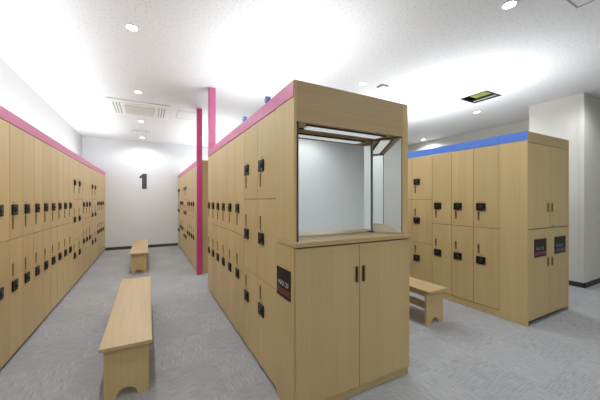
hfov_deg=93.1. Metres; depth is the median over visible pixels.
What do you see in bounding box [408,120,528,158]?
wall
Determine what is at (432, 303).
bench
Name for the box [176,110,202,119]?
ceiling hatch
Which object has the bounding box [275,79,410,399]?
vanity cabinet
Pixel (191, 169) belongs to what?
locker
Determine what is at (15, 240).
locker
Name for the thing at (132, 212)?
wall
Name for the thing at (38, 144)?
locker
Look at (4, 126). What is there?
locker
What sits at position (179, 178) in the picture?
locker
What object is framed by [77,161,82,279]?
locker
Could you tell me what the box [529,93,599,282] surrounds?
wall pillar
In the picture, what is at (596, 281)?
baseboard
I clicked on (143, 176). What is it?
number sign
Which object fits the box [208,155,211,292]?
locker
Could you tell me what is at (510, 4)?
recessed light
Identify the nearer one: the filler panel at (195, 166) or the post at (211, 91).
the post at (211, 91)
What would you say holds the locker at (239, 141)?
on the floor
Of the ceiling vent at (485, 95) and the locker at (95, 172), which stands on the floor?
the locker at (95, 172)
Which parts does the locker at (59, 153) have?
door, door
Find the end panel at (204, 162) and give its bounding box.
[202,160,207,272]
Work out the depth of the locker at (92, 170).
5.86 m
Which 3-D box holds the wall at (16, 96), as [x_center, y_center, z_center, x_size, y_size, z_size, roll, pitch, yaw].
[-3.013,-0.150,2.329,0.100,3.000,11.550,0,0,-28]
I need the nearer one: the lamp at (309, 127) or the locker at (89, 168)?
the lamp at (309, 127)
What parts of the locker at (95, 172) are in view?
door, door, door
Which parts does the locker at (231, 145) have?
door, door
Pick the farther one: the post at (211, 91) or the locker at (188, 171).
the locker at (188, 171)
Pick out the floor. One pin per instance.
(196, 352)
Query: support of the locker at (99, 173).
on the floor
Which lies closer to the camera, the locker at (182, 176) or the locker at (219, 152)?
the locker at (219, 152)
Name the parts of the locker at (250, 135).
door, door, door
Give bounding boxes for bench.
[98,276,152,399]
[130,239,147,273]
[409,277,447,325]
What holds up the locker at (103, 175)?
on the floor
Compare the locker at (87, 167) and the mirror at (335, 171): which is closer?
the mirror at (335, 171)
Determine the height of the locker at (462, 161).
1.988 m
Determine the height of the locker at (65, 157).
1.988 m
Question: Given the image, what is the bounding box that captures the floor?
[0,245,599,399]
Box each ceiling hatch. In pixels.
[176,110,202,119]
[566,0,594,7]
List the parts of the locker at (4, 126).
door, door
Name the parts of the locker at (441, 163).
door, door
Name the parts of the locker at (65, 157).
door, door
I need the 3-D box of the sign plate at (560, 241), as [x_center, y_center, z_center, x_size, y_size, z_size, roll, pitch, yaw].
[3.092,0.529,3.374,0.280,0.198,0.006,0,0,-28]
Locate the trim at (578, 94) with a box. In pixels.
[578,94,578,281]
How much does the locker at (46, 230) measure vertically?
1.988 m
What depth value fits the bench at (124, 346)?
2.01 m
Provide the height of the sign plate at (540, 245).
0.198 m
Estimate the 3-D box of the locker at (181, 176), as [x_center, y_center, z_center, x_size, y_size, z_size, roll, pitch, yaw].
[-2.817,0.356,7.960,1.007,1.988,0.296,0,0,-28]
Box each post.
[196,108,201,274]
[208,87,215,149]
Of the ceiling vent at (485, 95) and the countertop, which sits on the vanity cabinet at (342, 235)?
the countertop
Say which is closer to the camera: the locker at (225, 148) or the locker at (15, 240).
the locker at (15, 240)
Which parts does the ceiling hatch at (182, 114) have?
panel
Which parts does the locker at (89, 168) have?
door, door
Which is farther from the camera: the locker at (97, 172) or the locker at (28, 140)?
the locker at (97, 172)
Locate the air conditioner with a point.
(117, 106)
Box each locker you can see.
[0,118,8,368]
[7,123,22,357]
[21,131,33,342]
[34,137,42,329]
[42,142,50,319]
[51,147,56,310]
[57,150,62,303]
[63,153,68,296]
[69,156,72,289]
[73,159,77,284]
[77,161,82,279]
[81,164,85,273]
[86,166,88,269]
[89,168,90,266]
[91,169,93,264]
[94,170,96,260]
[97,172,98,257]
[99,173,100,255]
[101,174,102,252]
[103,175,103,250]
[178,178,178,244]
[179,178,179,245]
[180,176,181,248]
[181,176,182,250]
[182,175,183,251]
[183,173,185,254]
[185,172,187,257]
[187,171,188,258]
[189,170,190,261]
[191,169,192,264]
[193,167,194,267]
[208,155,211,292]
[212,152,217,300]
[216,148,222,307]
[222,144,227,316]
[228,139,236,326]
[235,132,244,339]
[244,123,257,360]
[258,110,275,386]
[408,158,412,276]
[412,155,432,282]
[432,152,451,301]
[452,149,473,308]
[474,145,498,316]
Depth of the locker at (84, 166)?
5.12 m
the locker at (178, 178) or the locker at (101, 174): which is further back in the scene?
the locker at (178, 178)
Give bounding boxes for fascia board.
[0,105,104,175]
[178,161,195,177]
[208,96,275,156]
[408,136,498,158]
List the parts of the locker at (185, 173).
door, door, door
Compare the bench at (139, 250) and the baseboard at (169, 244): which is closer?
the bench at (139, 250)
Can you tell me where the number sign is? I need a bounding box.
[139,174,146,188]
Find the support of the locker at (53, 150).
on the floor
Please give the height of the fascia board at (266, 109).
0.094 m
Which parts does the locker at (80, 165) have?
door, door, door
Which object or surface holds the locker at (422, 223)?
on the floor
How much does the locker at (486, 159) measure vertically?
1.988 m
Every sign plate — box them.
[277,265,290,301]
[534,238,546,257]
[555,236,565,253]
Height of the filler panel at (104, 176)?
1.988 m
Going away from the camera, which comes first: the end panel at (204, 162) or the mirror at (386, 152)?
the mirror at (386, 152)
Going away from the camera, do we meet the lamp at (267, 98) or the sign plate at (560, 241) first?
the lamp at (267, 98)
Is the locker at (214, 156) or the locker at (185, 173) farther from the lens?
the locker at (185, 173)
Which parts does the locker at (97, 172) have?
door, door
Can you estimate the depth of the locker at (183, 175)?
7.18 m
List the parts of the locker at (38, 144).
door, door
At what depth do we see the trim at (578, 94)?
4.41 m
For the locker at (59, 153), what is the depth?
3.68 m
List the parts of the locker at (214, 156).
door, door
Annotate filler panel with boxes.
[103,176,104,251]
[195,166,195,270]
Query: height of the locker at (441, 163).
1.988 m
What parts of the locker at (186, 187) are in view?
door, door, door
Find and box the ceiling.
[0,0,599,146]
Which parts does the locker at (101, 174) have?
door, door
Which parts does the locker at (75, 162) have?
door, door, door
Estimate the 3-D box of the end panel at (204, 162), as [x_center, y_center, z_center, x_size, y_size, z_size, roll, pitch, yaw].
[-1.444,0.307,5.419,0.984,2.085,0.019,0,0,-28]
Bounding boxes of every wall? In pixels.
[0,58,81,156]
[82,136,207,249]
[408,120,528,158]
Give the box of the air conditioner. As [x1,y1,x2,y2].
[106,97,169,119]
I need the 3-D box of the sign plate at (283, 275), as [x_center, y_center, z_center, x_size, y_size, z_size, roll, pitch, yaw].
[-0.110,0.547,1.875,0.006,0.190,0.208,0,0,-28]
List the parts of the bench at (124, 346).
seat, leg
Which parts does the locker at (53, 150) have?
door, door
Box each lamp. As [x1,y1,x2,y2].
[264,96,270,102]
[299,124,385,139]
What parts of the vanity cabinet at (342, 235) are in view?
panel, mirror frame, panel, door, header panel, handle, handle, door, panel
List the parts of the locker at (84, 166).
door, door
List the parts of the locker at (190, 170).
door, door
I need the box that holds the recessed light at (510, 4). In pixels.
[501,0,517,9]
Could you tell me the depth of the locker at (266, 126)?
2.15 m
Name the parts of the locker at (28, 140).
door, door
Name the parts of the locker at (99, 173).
door, door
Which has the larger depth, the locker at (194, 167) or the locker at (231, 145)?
the locker at (194, 167)
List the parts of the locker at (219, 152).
door, door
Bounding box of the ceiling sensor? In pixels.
[377,84,388,89]
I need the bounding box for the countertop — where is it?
[278,232,410,247]
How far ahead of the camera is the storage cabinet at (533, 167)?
3.17 m
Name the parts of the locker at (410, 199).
door, door, door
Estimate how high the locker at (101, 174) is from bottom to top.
1.988 m
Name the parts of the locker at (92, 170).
door, door, door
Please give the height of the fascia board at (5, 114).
0.094 m
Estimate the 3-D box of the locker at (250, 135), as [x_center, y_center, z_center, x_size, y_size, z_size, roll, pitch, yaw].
[-0.009,0.356,2.713,1.007,1.988,0.373,0,0,-28]
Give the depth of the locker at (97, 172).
6.44 m
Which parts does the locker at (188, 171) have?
door, door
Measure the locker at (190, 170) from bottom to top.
1.988 m
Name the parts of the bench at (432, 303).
seat, leg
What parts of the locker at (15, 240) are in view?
door, door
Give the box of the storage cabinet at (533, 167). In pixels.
[499,131,568,326]
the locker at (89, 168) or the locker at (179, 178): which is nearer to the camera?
the locker at (89, 168)
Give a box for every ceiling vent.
[129,129,151,133]
[459,90,500,102]
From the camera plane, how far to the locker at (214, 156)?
3.83 m
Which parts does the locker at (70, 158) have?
door, door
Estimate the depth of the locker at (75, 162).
4.49 m
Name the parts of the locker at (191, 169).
door, door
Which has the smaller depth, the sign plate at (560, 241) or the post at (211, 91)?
the sign plate at (560, 241)
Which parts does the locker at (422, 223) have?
door, door, door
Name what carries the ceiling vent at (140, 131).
in the ceiling
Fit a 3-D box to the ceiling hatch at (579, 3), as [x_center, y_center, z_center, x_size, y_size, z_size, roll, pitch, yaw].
[2.287,-1.648,2.137,0.450,0.004,0.450,0,0,-28]
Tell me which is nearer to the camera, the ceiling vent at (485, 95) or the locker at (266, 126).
the locker at (266, 126)
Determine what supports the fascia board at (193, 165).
attached to the locker at (194, 167)
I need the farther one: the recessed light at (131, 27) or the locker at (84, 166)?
the locker at (84, 166)
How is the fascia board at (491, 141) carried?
attached to the locker at (422, 223)
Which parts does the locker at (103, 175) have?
door, door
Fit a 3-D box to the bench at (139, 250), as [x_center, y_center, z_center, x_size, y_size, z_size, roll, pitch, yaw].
[-3.424,1.161,6.084,0.295,0.378,2.000,0,0,-28]
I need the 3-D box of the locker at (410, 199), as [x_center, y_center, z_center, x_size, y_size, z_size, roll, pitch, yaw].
[2.054,0.356,4.721,1.012,1.988,0.348,0,0,-28]
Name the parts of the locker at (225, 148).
door, door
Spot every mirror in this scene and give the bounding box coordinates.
[299,132,371,236]
[372,138,400,233]
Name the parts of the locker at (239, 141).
door, door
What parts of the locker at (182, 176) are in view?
door, door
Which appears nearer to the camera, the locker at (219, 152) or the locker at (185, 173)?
the locker at (219, 152)
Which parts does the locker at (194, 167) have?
door, door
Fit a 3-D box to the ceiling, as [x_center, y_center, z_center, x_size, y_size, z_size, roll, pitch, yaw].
[0.751,-1.700,4.343,8.637,0.100,11.550,0,0,-28]
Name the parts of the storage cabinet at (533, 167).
door, door, rail, door, door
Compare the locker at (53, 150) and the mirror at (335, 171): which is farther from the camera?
the locker at (53, 150)
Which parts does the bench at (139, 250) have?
seat, leg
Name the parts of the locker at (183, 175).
door, door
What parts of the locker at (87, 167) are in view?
door, door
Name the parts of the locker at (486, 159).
door, door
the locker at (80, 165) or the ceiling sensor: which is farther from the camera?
the locker at (80, 165)
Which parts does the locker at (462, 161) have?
door, door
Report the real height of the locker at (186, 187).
1.988 m
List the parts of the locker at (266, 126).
door, door, door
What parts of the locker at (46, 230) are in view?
door, door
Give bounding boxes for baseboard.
[106,243,177,249]
[569,278,599,287]
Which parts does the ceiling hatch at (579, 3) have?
panel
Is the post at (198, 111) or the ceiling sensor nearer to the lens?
the ceiling sensor
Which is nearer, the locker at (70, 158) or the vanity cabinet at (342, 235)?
the vanity cabinet at (342, 235)
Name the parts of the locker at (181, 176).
door, door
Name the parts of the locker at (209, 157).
door, door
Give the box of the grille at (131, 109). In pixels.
[124,104,154,115]
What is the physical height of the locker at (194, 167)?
1.988 m
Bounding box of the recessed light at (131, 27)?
[125,23,138,31]
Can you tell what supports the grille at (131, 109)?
attached to the air conditioner

